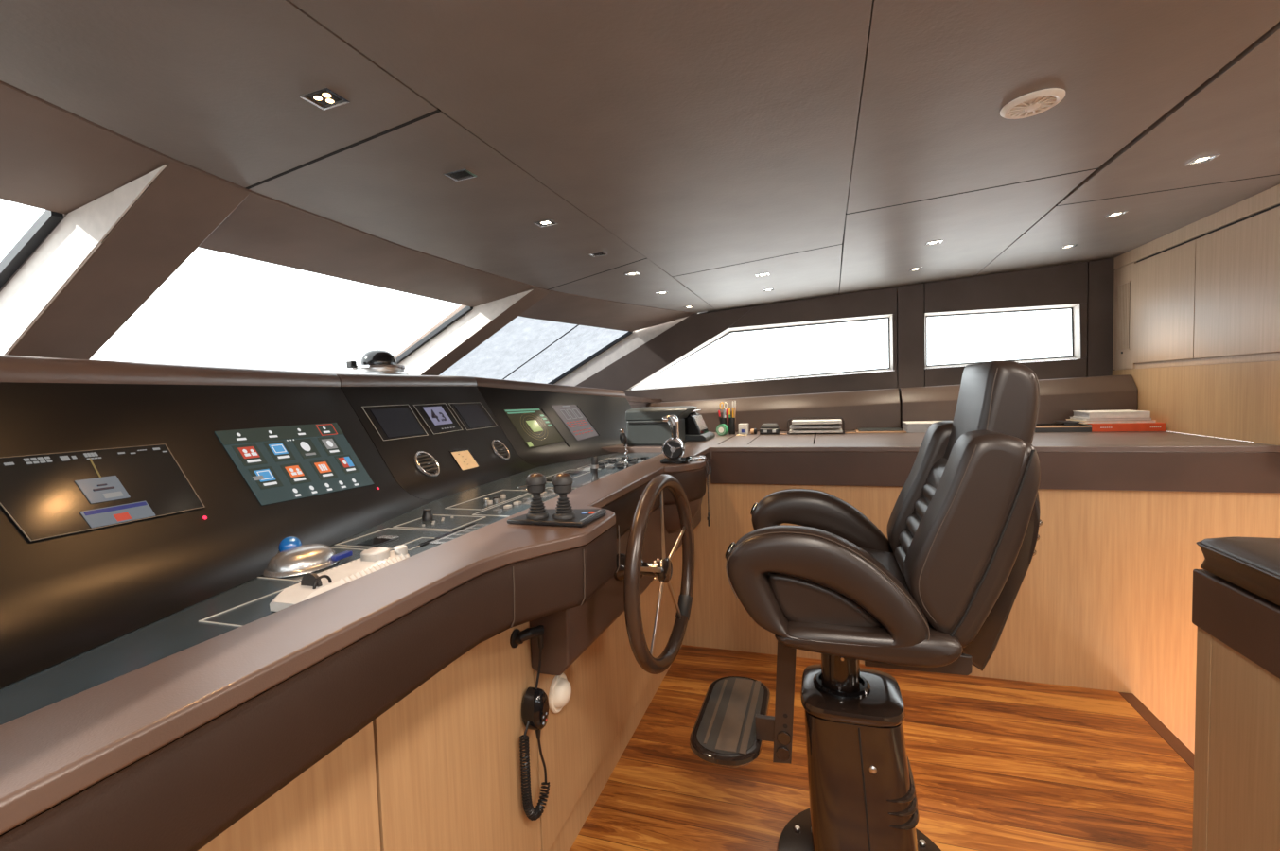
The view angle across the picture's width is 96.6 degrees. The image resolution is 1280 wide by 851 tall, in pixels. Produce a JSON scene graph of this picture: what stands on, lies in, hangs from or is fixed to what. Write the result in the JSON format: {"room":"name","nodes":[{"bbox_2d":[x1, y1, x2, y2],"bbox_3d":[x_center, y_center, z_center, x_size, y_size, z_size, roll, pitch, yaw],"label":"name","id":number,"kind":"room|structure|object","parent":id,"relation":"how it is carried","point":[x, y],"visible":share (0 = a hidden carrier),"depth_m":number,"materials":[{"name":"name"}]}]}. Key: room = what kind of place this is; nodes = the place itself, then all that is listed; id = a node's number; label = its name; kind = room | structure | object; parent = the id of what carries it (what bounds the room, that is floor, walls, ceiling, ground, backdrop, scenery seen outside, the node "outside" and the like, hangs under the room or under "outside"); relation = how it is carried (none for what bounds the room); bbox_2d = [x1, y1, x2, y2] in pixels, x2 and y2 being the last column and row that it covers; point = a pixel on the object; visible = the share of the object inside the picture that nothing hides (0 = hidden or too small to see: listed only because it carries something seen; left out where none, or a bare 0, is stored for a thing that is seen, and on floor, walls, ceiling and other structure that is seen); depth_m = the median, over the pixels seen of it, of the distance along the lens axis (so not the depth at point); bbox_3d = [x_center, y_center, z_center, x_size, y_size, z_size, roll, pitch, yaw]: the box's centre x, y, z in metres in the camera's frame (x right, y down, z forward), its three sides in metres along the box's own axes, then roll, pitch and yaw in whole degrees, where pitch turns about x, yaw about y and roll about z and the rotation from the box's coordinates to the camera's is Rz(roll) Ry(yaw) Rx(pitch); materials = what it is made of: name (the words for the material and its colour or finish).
{"room":"control cabin","nodes":[
{"label":"control cabin","id":0,"kind":"room"},
{"bbox_2d":[0,0,1279,314],"bbox_3d":[1.554,-0.780,1.153,4.927,0.291,4.697,-1,3,18],"label":"ceiling","id":1,"kind":"structure","parent":0,"point":[680,136],"depth_m":1.21,"materials":[{"name":"beige leather"}]},
{"bbox_2d":[0,80,213,214],"bbox_3d":[-1.253,-0.507,0.468,0.518,0.142,1.850,-2,3,3],"label":"wall panel","id":2,"kind":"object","parent":1,"relation":"attached to","point":[53,158],"depth_m":1.11,"materials":[{"name":"beige leather"}]},
{"bbox_2d":[298,86,350,110],"bbox_3d":[-0.560,-0.582,1.014,0.062,0.007,0.052,-1,3,18],"label":"recessed light","id":3,"kind":"object","parent":1,"relation":"in","point":[324,97],"visible":1,"depth_m":1.01,"materials":[{"name":"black metal"}]},
{"bbox_2d":[198,175,543,307],"bbox_3d":[-0.897,-0.598,2.078,0.402,0.118,1.555,-1,3,18],"label":"wall panel","id":4,"kind":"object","parent":1,"relation":"attached to","point":[262,228],"depth_m":1.84,"materials":[{"name":"beige leather"}]},
{"bbox_2d":[443,167,477,181],"bbox_3d":[-0.434,-0.607,1.380,0.062,0.007,0.052,-1,3,18],"label":"recessed light","id":5,"kind":"object","parent":1,"relation":"in","point":[462,174],"visible":1,"depth_m":1.38,"materials":[{"name":"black metal"}]},
{"bbox_2d":[532,218,558,227],"bbox_3d":[-0.295,-0.635,1.785,0.062,0.007,0.052,-1,3,18],"label":"recessed light","id":6,"kind":"object","parent":1,"relation":"in","point":[545,222],"visible":1,"depth_m":1.78,"materials":[{"name":"silver metal"}]},
{"bbox_2d":[587,250,607,257],"bbox_3d":[-0.163,-0.663,2.200,0.062,0.007,0.052,-1,3,18],"label":"recessed light","id":7,"kind":"object","parent":1,"relation":"in","point":[602,253],"visible":1,"depth_m":2.20,"materials":[{"name":"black metal"}]},
{"bbox_2d":[623,271,640,276],"bbox_3d":[-0.037,-0.689,2.584,0.062,0.007,0.052,-1,3,18],"label":"recessed light","id":8,"kind":"object","parent":1,"relation":"in","point":[633,272],"visible":1,"depth_m":2.58,"materials":[{"name":"silver metal"}]},
{"bbox_2d":[655,290,668,294],"bbox_3d":[0.121,-0.722,3.095,0.062,0.007,0.052,-1,3,18],"label":"recessed light","id":9,"kind":"object","parent":1,"relation":"in","point":[666,291],"visible":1,"depth_m":3.09,"materials":[{"name":"silver metal"}]},
{"bbox_2d":[755,272,769,277],"bbox_3d":[0.613,-0.755,2.849,0.062,0.007,0.052,-1,3,18],"label":"recessed light","id":10,"kind":"object","parent":1,"relation":"in","point":[765,273],"visible":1,"depth_m":2.85,"materials":[{"name":"silver metal"}]},
{"bbox_2d":[245,107,1279,289],"bbox_3d":[0.679,-0.717,1.650,2.902,0.164,1.740,-1,3,18],"label":"trim","id":11,"kind":"structure","parent":1,"relation":"attached to","point":[437,111],"depth_m":1.35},
{"bbox_2d":[908,266,923,271],"bbox_3d":[1.471,-0.836,3.040,0.062,0.007,0.052,-1,3,18],"label":"recessed light","id":12,"kind":"object","parent":1,"relation":"in","point":[920,268],"visible":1,"depth_m":3.04,"materials":[{"name":"silver metal"}]},
{"bbox_2d":[925,239,943,245],"bbox_3d":[1.280,-0.797,2.481,0.062,0.007,0.052,-1,3,18],"label":"recessed light","id":13,"kind":"object","parent":1,"relation":"in","point":[936,241],"visible":1,"depth_m":2.48,"materials":[{"name":"silver metal"}]},
{"bbox_2d":[839,0,1174,287],"bbox_3d":[1.603,-0.838,1.139,5.026,0.376,4.850,-1,3,18],"label":"trim","id":14,"kind":"structure","parent":1,"relation":"attached to","point":[872,0],"depth_m":1.78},
{"bbox_2d":[999,87,1065,119],"bbox_3d":[0.869,-0.711,1.264,0.120,0.016,0.120,-1,3,18],"label":"ceiling vent","id":15,"kind":"object","parent":1,"relation":"in","point":[1036,102],"visible":1,"depth_m":1.25,"materials":[{"name":"beige plastic"}]},
{"bbox_2d":[1059,244,1078,248],"bbox_3d":[2.107,-0.880,2.798,0.062,0.007,0.052,-1,3,18],"label":"recessed light","id":16,"kind":"object","parent":1,"relation":"in","point":[1073,245],"visible":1,"depth_m":2.79,"materials":[{"name":"silver metal"}]},
{"bbox_2d":[1104,210,1128,217],"bbox_3d":[1.897,-0.842,2.268,0.062,0.007,0.052,-1,3,18],"label":"recessed light","id":17,"kind":"object","parent":1,"relation":"in","point":[1123,212],"visible":1,"depth_m":2.27,"materials":[{"name":"silver metal"}]},
{"bbox_2d":[1184,153,1221,165],"bbox_3d":[1.697,-0.803,1.719,0.062,0.007,0.052,-1,3,18],"label":"recessed light","id":18,"kind":"object","parent":1,"relation":"in","point":[1210,157],"visible":1,"depth_m":1.72,"materials":[{"name":"silver metal"}]},
{"bbox_2d":[574,258,1115,408],"bbox_3d":[1.026,-0.437,3.817,3.578,0.973,0.075,-1,3,18],"label":"wall","id":19,"kind":"structure","parent":0,"point":[1090,285],"depth_m":3.57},
{"bbox_2d":[519,288,697,332],"bbox_3d":[-0.264,-0.710,3.470,0.491,0.142,1.627,0,4,35],"label":"trim","id":20,"kind":"structure","parent":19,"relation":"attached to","point":[557,306],"depth_m":3.44,"materials":[{"name":"beige leather"}]},
{"bbox_2d":[554,313,698,385],"bbox_3d":[-0.334,-0.356,4.289,1.600,0.850,0.020,-1,3,18],"label":"trim","id":21,"kind":"structure","parent":19,"relation":"attached to","point":[639,338],"depth_m":4.22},
{"bbox_2d":[626,314,893,390],"bbox_3d":[0.750,-0.479,3.900,1.797,0.423,0.066,-1,3,18],"label":"window","id":22,"kind":"structure","parent":19,"relation":"in","point":[727,331],"depth_m":3.82,"materials":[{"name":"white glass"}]},
{"bbox_2d":[924,303,1080,368],"bbox_3d":[2.165,-0.533,3.442,0.814,0.342,0.066,-1,3,18],"label":"window","id":23,"kind":"structure","parent":19,"relation":"in","point":[1075,308],"depth_m":3.40,"materials":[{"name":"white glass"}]},
{"bbox_2d":[569,645,1193,850],"bbox_3d":[1.949,1.144,1.134,4.420,0.040,4.800,-1,3,18],"label":"floor","id":24,"kind":"structure","parent":0,"point":[996,764],"depth_m":1.82,"materials":[{"name":"brown wood"}]},
{"bbox_2d":[0,354,709,850],"bbox_3d":[-0.741,0.510,1.588,1.532,1.351,3.960,-1,3,18],"label":"console","id":25,"kind":"object","parent":24,"relation":"on","point":[153,695],"visible":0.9,"depth_m":0.95,"materials":[{"name":"brown wood"}]},
{"bbox_2d":[263,536,352,578],"bbox_3d":[-0.605,0.226,1.018,0.108,0.050,0.130,-1,3,18],"label":"trackball","id":26,"kind":"object","parent":25,"relation":"on","point":[293,558],"visible":1,"depth_m":0.99,"materials":[{"name":"silver metal"}]},
{"bbox_2d":[269,544,409,612],"bbox_3d":[-0.460,0.232,0.899,0.072,0.042,0.228,-1,3,18],"label":"control panel","id":27,"kind":"object","parent":25,"relation":"on","point":[372,560],"visible":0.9,"depth_m":0.87,"materials":[{"name":"white plastic"}]},
{"bbox_2d":[346,350,408,374],"bbox_3d":[-1.038,-0.223,2.266,0.246,0.158,0.246,-1,3,18],"label":"compass","id":28,"kind":"object","parent":25,"relation":"on","point":[373,361],"visible":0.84,"depth_m":2.20,"materials":[{"name":"metal"}]},
{"bbox_2d":[413,451,439,477],"bbox_3d":[-0.686,0.125,1.835,0.064,0.084,0.099,-1,3,18],"label":"air vent","id":29,"kind":"object","parent":25,"relation":"attached to","point":[425,464],"depth_m":1.83,"materials":[{"name":"metal"}]},
{"bbox_2d":[438,538,453,542],"bbox_3d":[-0.391,0.237,1.168,0.043,0.005,0.020,-1,3,18],"label":"switch","id":30,"kind":"object","parent":25,"relation":"attached to","point":[440,539],"depth_m":1.17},
{"bbox_2d":[448,535,461,538],"bbox_3d":[-0.381,0.235,1.196,0.043,0.005,0.020,-1,3,18],"label":"switch","id":31,"kind":"object","parent":25,"relation":"attached to","point":[449,536],"depth_m":1.20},
{"bbox_2d":[455,531,469,534],"bbox_3d":[-0.372,0.233,1.225,0.043,0.005,0.020,-1,3,18],"label":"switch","id":32,"kind":"object","parent":25,"relation":"attached to","point":[457,533],"depth_m":1.23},
{"bbox_2d":[486,500,492,505],"bbox_3d":[-0.412,0.211,1.562,0.016,0.010,0.016,-1,3,18],"label":"toggle switch","id":33,"kind":"object","parent":25,"relation":"attached to","point":[489,502],"depth_m":1.56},
{"bbox_2d":[492,508,502,512],"bbox_3d":[-0.364,0.218,1.458,0.015,0.007,0.020,-1,3,18],"label":"rocker switch","id":34,"kind":"object","parent":25,"relation":"attached to","point":[496,510],"depth_m":1.45,"materials":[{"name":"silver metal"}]},
{"bbox_2d":[490,439,509,460],"bbox_3d":[-0.565,0.100,2.307,0.064,0.084,0.099,-1,3,18],"label":"air vent","id":35,"kind":"object","parent":25,"relation":"attached to","point":[499,450],"depth_m":2.30,"materials":[{"name":"metal"}]},
{"bbox_2d":[503,505,511,508],"bbox_3d":[-0.349,0.214,1.506,0.015,0.007,0.020,-1,3,18],"label":"rocker switch","id":36,"kind":"object","parent":25,"relation":"attached to","point":[506,506],"depth_m":1.50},
{"bbox_2d":[509,629,523,648],"bbox_3d":[-0.271,0.476,1.272,0.018,0.040,0.040,-1,3,18],"label":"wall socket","id":37,"kind":"object","parent":25,"relation":"attached to","point":[517,637],"depth_m":1.26,"materials":[{"name":"black plastic"}]},
{"bbox_2d":[509,625,550,821],"bbox_3d":[-0.241,0.679,1.304,0.051,0.453,0.100,-1,3,18],"label":"handset","id":38,"kind":"object","parent":25,"relation":"hanging from","point":[534,704],"visible":1,"depth_m":1.28,"materials":[{"name":"black plastic"}]},
{"bbox_2d":[507,473,606,526],"bbox_3d":[-0.176,0.149,1.226,0.177,0.103,0.140,-1,3,18],"label":"lever","id":39,"kind":"object","parent":25,"relation":"on","point":[563,515],"visible":1,"depth_m":1.19,"materials":[{"name":"black plastic"}]},
{"bbox_2d":[548,673,571,713],"bbox_3d":[-0.197,0.688,1.462,0.036,0.096,0.096,-1,3,18],"label":"dome sounder","id":40,"kind":"object","parent":25,"relation":"attached to","point":[560,690],"visible":0.98,"depth_m":1.44,"materials":[{"name":"beige plastic"}]},
{"bbox_2d":[609,460,617,464],"bbox_3d":[-0.111,0.155,2.391,0.026,0.010,0.035,-1,3,18],"label":"rocker switch","id":41,"kind":"object","parent":25,"relation":"attached to","point":[613,462],"depth_m":2.38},
{"bbox_2d":[618,428,629,469],"bbox_3d":[-0.058,0.091,2.119,0.036,0.160,0.030,-1,3,18],"label":"gooseneck microphone","id":42,"kind":"object","parent":25,"relation":"on","point":[622,436],"visible":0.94,"depth_m":2.11,"materials":[{"name":"silver metal"}]},
{"bbox_2d":[630,460,638,464],"bbox_3d":[-0.025,0.154,2.363,0.026,0.010,0.035,-1,3,18],"label":"rocker switch","id":43,"kind":"object","parent":25,"relation":"attached to","point":[633,462],"depth_m":2.35,"materials":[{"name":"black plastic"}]},
{"bbox_2d":[613,473,694,674],"bbox_3d":[0.016,0.401,1.590,0.170,0.530,0.529,-1,3,18],"label":"steering wheel","id":44,"kind":"object","parent":25,"relation":"attached to","point":[632,568],"visible":0.99,"depth_m":1.54,"materials":[{"name":"wood"}]},
{"bbox_2d":[660,415,692,463],"bbox_3d":[0.134,0.050,2.156,0.113,0.176,0.121,-1,3,18],"label":"lever","id":45,"kind":"object","parent":25,"relation":"on","point":[673,447],"visible":1,"depth_m":2.13,"materials":[{"name":"silver metal"}]},
{"bbox_2d":[685,455,705,460],"bbox_3d":[0.219,0.128,2.241,0.080,0.005,0.124,-1,3,18],"label":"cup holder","id":46,"kind":"object","parent":25,"relation":"on","point":[694,458],"visible":0.84,"depth_m":2.24,"materials":[{"name":"silver metal"}]},
{"bbox_2d":[701,458,710,526],"bbox_3d":[0.255,0.258,2.192,0.024,0.261,0.044,-1,3,18],"label":"lanyard","id":47,"kind":"object","parent":25,"relation":"hanging from","point":[707,464],"visible":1,"depth_m":2.19,"materials":[{"name":"fabric"}]},
{"bbox_2d":[689,360,1042,850],"bbox_3d":[0.519,0.505,1.446,0.771,1.294,0.556,-1,3,18],"label":"chair","id":48,"kind":"object","parent":24,"relation":"on","point":[938,594],"visible":1,"depth_m":1.24,"materials":[{"name":"brown leather"}]},
{"bbox_2d":[766,546,911,595],"bbox_3d":[0.500,0.370,1.443,0.427,0.109,0.364,-1,3,18],"label":"seat cushion","id":49,"kind":"object","parent":48,"relation":"on","point":[894,563],"depth_m":1.44,"materials":[{"name":"brown leather"}]},
{"bbox_2d":[600,430,1279,754],"bbox_3d":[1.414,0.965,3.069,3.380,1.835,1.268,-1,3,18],"label":"counter","id":50,"kind":"object","parent":24,"relation":"on","point":[1103,602],"visible":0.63,"depth_m":2.28,"materials":[{"name":"brown wood"}]},
{"bbox_2d":[623,405,697,446],"bbox_3d":[0.109,0.001,2.949,0.335,0.188,0.240,-1,3,18],"label":"printer","id":51,"kind":"object","parent":50,"relation":"on","point":[645,427],"visible":0.84,"depth_m":2.86,"materials":[{"name":"grey plastic"}]},
{"bbox_2d":[683,409,715,440],"bbox_3d":[0.319,-0.005,3.150,0.142,0.160,0.260,-1,3,18],"label":"terminal","id":52,"kind":"object","parent":50,"relation":"on","point":[695,428],"visible":0.64,"depth_m":3.06,"materials":[{"name":"grey plastic"}]},
{"bbox_2d":[716,423,728,436],"bbox_3d":[0.486,0.025,3.363,0.067,0.066,0.039,0,4,33],"label":"tape roll","id":53,"kind":"object","parent":50,"relation":"on","point":[721,429],"visible":1,"depth_m":3.35,"materials":[{"name":"plastic"}]},
{"bbox_2d":[719,418,726,424],"bbox_3d":[0.505,0.003,3.448,0.040,0.100,0.040,-1,3,18],"label":"pen cup","id":54,"kind":"object","parent":50,"relation":"on","point":[722,420],"visible":0.33,"depth_m":3.43,"materials":[{"name":"black plastic"}]},
{"bbox_2d":[719,403,727,418],"bbox_3d":[0.509,-0.050,3.452,0.050,0.181,0.006,-1,3,18],"label":"scissors","id":55,"kind":"object","parent":54,"relation":"in","point":[720,403],"visible":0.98,"depth_m":3.45,"materials":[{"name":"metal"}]},
{"bbox_2d":[728,417,735,434],"bbox_3d":[0.553,0.002,3.433,0.040,0.100,0.040,-1,3,18],"label":"pen cup","id":56,"kind":"object","parent":50,"relation":"on","point":[731,421],"visible":1,"depth_m":3.42,"materials":[{"name":"black plastic"}]},
{"bbox_2d":[734,401,736,418],"bbox_3d":[0.570,-0.054,3.430,0.020,0.188,0.010,-1,3,18],"label":"pencil","id":57,"kind":"object","parent":56,"relation":"in","point":[734,401],"visible":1,"depth_m":3.42,"materials":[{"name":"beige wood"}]},
{"bbox_2d":[738,423,749,435],"bbox_3d":[0.614,0.021,3.375,0.055,0.064,0.054,-1,3,18],"label":"box","id":58,"kind":"object","parent":50,"relation":"on","point":[744,429],"visible":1,"depth_m":3.35,"materials":[{"name":"white cardboard"}]},
{"bbox_2d":[750,428,756,434],"bbox_3d":[0.671,0.034,3.364,0.035,0.036,0.036,0,4,24],"label":"round tin","id":59,"kind":"object","parent":50,"relation":"on","point":[752,430],"visible":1,"depth_m":3.35,"materials":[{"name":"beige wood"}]},
{"bbox_2d":[759,423,780,434],"bbox_3d":[0.761,0.019,3.339,0.113,0.061,0.074,-1,3,18],"label":"case","id":60,"kind":"object","parent":50,"relation":"on","point":[765,429],"visible":1,"depth_m":3.31,"materials":[{"name":"plastic"}]},
{"bbox_2d":[787,416,844,434],"bbox_3d":[1.023,-0.002,3.315,0.311,0.088,0.201,-1,3,18],"label":"paper tray","id":61,"kind":"object","parent":50,"relation":"on","point":[833,417],"visible":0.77,"depth_m":3.24,"materials":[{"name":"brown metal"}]},
{"bbox_2d":[789,424,841,428],"bbox_3d":[1.020,0.004,3.318,0.280,0.012,0.183,-1,3,18],"label":"paper stack","id":62,"kind":"object","parent":61,"relation":"in","point":[803,426],"visible":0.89,"depth_m":3.25,"materials":[{"name":"white paper"}]},
{"bbox_2d":[789,428,842,433],"bbox_3d":[1.024,0.029,3.318,0.290,0.012,0.183,-1,3,18],"label":"paper stack","id":63,"kind":"object","parent":61,"relation":"in","point":[792,430],"visible":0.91,"depth_m":3.25,"materials":[{"name":"white paper"}]},
{"bbox_2d":[791,419,841,424],"bbox_3d":[1.028,-0.023,3.314,0.271,0.016,0.183,-1,3,18],"label":"paper stack","id":64,"kind":"object","parent":61,"relation":"in","point":[832,421],"visible":0.97,"depth_m":3.25,"materials":[{"name":"white paper"}]},
{"bbox_2d":[855,429,906,433],"bbox_3d":[1.369,0.032,3.256,0.255,0.007,0.180,-1,3,18],"label":"folder","id":65,"kind":"object","parent":50,"relation":"on","point":[856,430],"visible":0.73,"depth_m":3.17,"materials":[{"name":"beige paper"}]},
{"bbox_2d":[857,427,903,431],"bbox_3d":[1.377,0.022,3.274,0.230,0.008,0.160,-1,3,18],"label":"notebook","id":66,"kind":"object","parent":65,"relation":"on","point":[867,429],"visible":1,"depth_m":3.23,"materials":[{"name":"brown paper"}]},
{"bbox_2d":[645,374,1138,432],"bbox_3d":[1.358,-0.119,3.534,2.717,0.277,0.280,-1,3,18],"label":"bolster","id":67,"kind":"object","parent":50,"relation":"on","point":[1059,397],"visible":0.63,"depth_m":3.36,"materials":[{"name":"brown leather"}]},
{"bbox_2d":[902,420,940,432],"bbox_3d":[1.624,0.005,3.183,0.268,0.050,0.202,-1,3,18],"label":"paper ream","id":68,"kind":"object","parent":50,"relation":"on","point":[908,426],"visible":0.51,"depth_m":3.12,"materials":[{"name":"white paper"}]},
{"bbox_2d":[1034,427,1091,432],"bbox_3d":[2.157,0.014,2.969,0.242,0.023,0.242,-1,3,18],"label":"notebook","id":69,"kind":"object","parent":50,"relation":"on","point":[1037,429],"visible":0.53,"depth_m":2.85,"materials":[{"name":"paper"}]},
{"bbox_2d":[1035,424,1090,427],"bbox_3d":[2.157,0.001,2.972,0.240,0.003,0.235,-1,3,18],"label":"sheet","id":70,"kind":"object","parent":69,"relation":"on","point":[1078,426],"visible":0.36,"depth_m":2.88,"materials":[{"name":"white paper"}]},
{"bbox_2d":[1035,423,1064,426],"bbox_3d":[2.112,-0.005,2.931,0.161,0.012,0.012,-1,3,11],"label":"pen","id":71,"kind":"object","parent":70,"relation":"on","point":[1036,424],"visible":0.58,"depth_m":2.93,"materials":[{"name":"black plastic"}]},
{"bbox_2d":[1052,420,1079,425],"bbox_3d":[2.211,-0.012,2.956,0.072,0.020,0.130,-1,3,18],"label":"book","id":72,"kind":"object","parent":70,"relation":"on","point":[1066,423],"visible":0.94,"depth_m":2.91,"materials":[{"name":"black paper"}]},
{"bbox_2d":[1078,421,1165,432],"bbox_3d":[2.421,0.002,2.899,0.297,0.038,0.252,-1,3,18],"label":"book","id":73,"kind":"object","parent":50,"relation":"on","point":[1136,427],"visible":0.8,"depth_m":2.78,"materials":[{"name":"paper"}]},
{"bbox_2d":[1065,419,1155,423],"bbox_3d":[2.395,-0.024,2.912,0.300,0.012,0.220,-1,3,18],"label":"magazine","id":74,"kind":"object","parent":73,"relation":"on","point":[1150,421],"visible":0.56,"depth_m":2.82,"materials":[{"name":"paper"}]},
{"bbox_2d":[1069,417,1151,420],"bbox_3d":[2.394,-0.036,2.909,0.270,0.012,0.205,-1,3,18],"label":"manual","id":75,"kind":"object","parent":74,"relation":"on","point":[1072,418],"visible":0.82,"depth_m":2.82,"materials":[{"name":"paper"}]},
{"bbox_2d":[1072,409,1150,419],"bbox_3d":[2.390,-0.058,2.900,0.246,0.032,0.202,-1,3,18],"label":"book","id":76,"kind":"object","parent":75,"relation":"on","point":[1120,413],"visible":1,"depth_m":2.82,"materials":[{"name":"white paper"}]},
{"bbox_2d":[1119,692,1194,770],"bbox_3d":[1.757,1.117,1.732,0.048,0.041,1.118,-1,3,18],"label":"trim","id":77,"kind":"structure","parent":24,"relation":"attached to","point":[1180,748],"depth_m":2.02,"materials":[{"name":"brown wood"}]},
{"bbox_2d":[1192,536,1279,850],"bbox_3d":[1.458,0.748,0.267,0.911,0.882,2.103,-1,3,18],"label":"seat","id":78,"kind":"object","parent":24,"relation":"on","point":[1236,596],"visible":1,"depth_m":1.25,"materials":[{"name":"brown wood"}]},
{"bbox_2d":[1198,536,1279,606],"bbox_3d":[1.446,0.356,0.251,0.903,0.098,2.076,-1,3,18],"label":"cushion","id":79,"kind":"object","parent":78,"relation":"on","point":[1248,569],"depth_m":1.23,"materials":[{"name":"brown leather"}]},
{"bbox_2d":[1121,351,1279,369],"bbox_3d":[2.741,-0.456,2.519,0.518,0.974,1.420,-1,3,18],"label":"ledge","id":80,"kind":"structure","parent":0,"point":[1275,352],"depth_m":2.45,"materials":[{"name":"brown wood"}]},
{"bbox_2d":[1112,184,1279,445],"bbox_3d":[2.484,-0.434,2.593,0.016,0.940,1.400,-1,3,18],"label":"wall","id":81,"kind":"structure","parent":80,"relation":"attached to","point":[1209,287],"depth_m":2.42,"materials":[{"name":"brown wood"}]},
{"bbox_3d":[-2.100,0.534,2.422,0.100,1.300,4.850,-1,3,18],"label":"wall","id":82,"kind":"structure","parent":0,"visible":0},
{"bbox_2d":[0,210,63,288],"bbox_3d":[-1.890,-0.168,0.656,1.036,0.543,1.830,-2,3,6],"label":"window","id":83,"kind":"structure","parent":82,"relation":"in","point":[47,220],"depth_m":1.31,"materials":[{"name":"black metal"}]},
{"bbox_2d":[0,165,166,355],"bbox_3d":[-1.517,-0.207,1.382,1.130,0.658,0.004,-1,3,18],"label":"trim","id":84,"kind":"structure","parent":82,"relation":"attached to","point":[48,270],"depth_m":1.31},
{"bbox_2d":[0,161,249,359],"bbox_3d":[-1.500,-0.214,1.482,1.179,0.714,0.195,-1,3,18],"label":"window pillar","id":85,"kind":"structure","parent":82,"relation":"attached to","point":[183,206],"depth_m":1.37,"materials":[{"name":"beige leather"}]},
{"bbox_2d":[395,306,473,365],"bbox_3d":[-1.505,-0.275,2.311,1.011,0.543,1.386,-1,3,18],"label":"window","id":86,"kind":"structure","parent":82,"relation":"in","point":[466,309],"depth_m":2.86,"materials":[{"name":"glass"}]},
{"bbox_2d":[397,289,532,375],"bbox_3d":[-1.033,-0.323,2.887,1.130,0.627,0.004,-1,3,18],"label":"trim","id":87,"kind":"structure","parent":82,"relation":"attached to","point":[441,345],"depth_m":2.84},
{"bbox_2d":[394,287,550,375],"bbox_3d":[-1.015,-0.328,2.952,1.203,0.687,0.130,-1,3,18],"label":"trim","id":88,"kind":"structure","parent":82,"relation":"attached to","point":[533,297],"depth_m":2.86,"materials":[{"name":"beige leather"}]},
{"bbox_2d":[438,316,632,384],"bbox_3d":[-0.890,-0.380,3.721,1.005,0.555,1.646,0,4,30],"label":"window","id":89,"kind":"structure","parent":82,"relation":"in","point":[510,329],"depth_m":3.75,"materials":[{"name":"clear glass"}]},
{"bbox_2d":[625,396,661,404],"bbox_3d":[-1.312,-0.061,2.123,1.700,0.128,4.700,-1,3,18],"label":"trim","id":90,"kind":"structure","parent":82,"relation":"attached to","point":[631,400],"depth_m":3.74,"materials":[{"name":"brown leather"}]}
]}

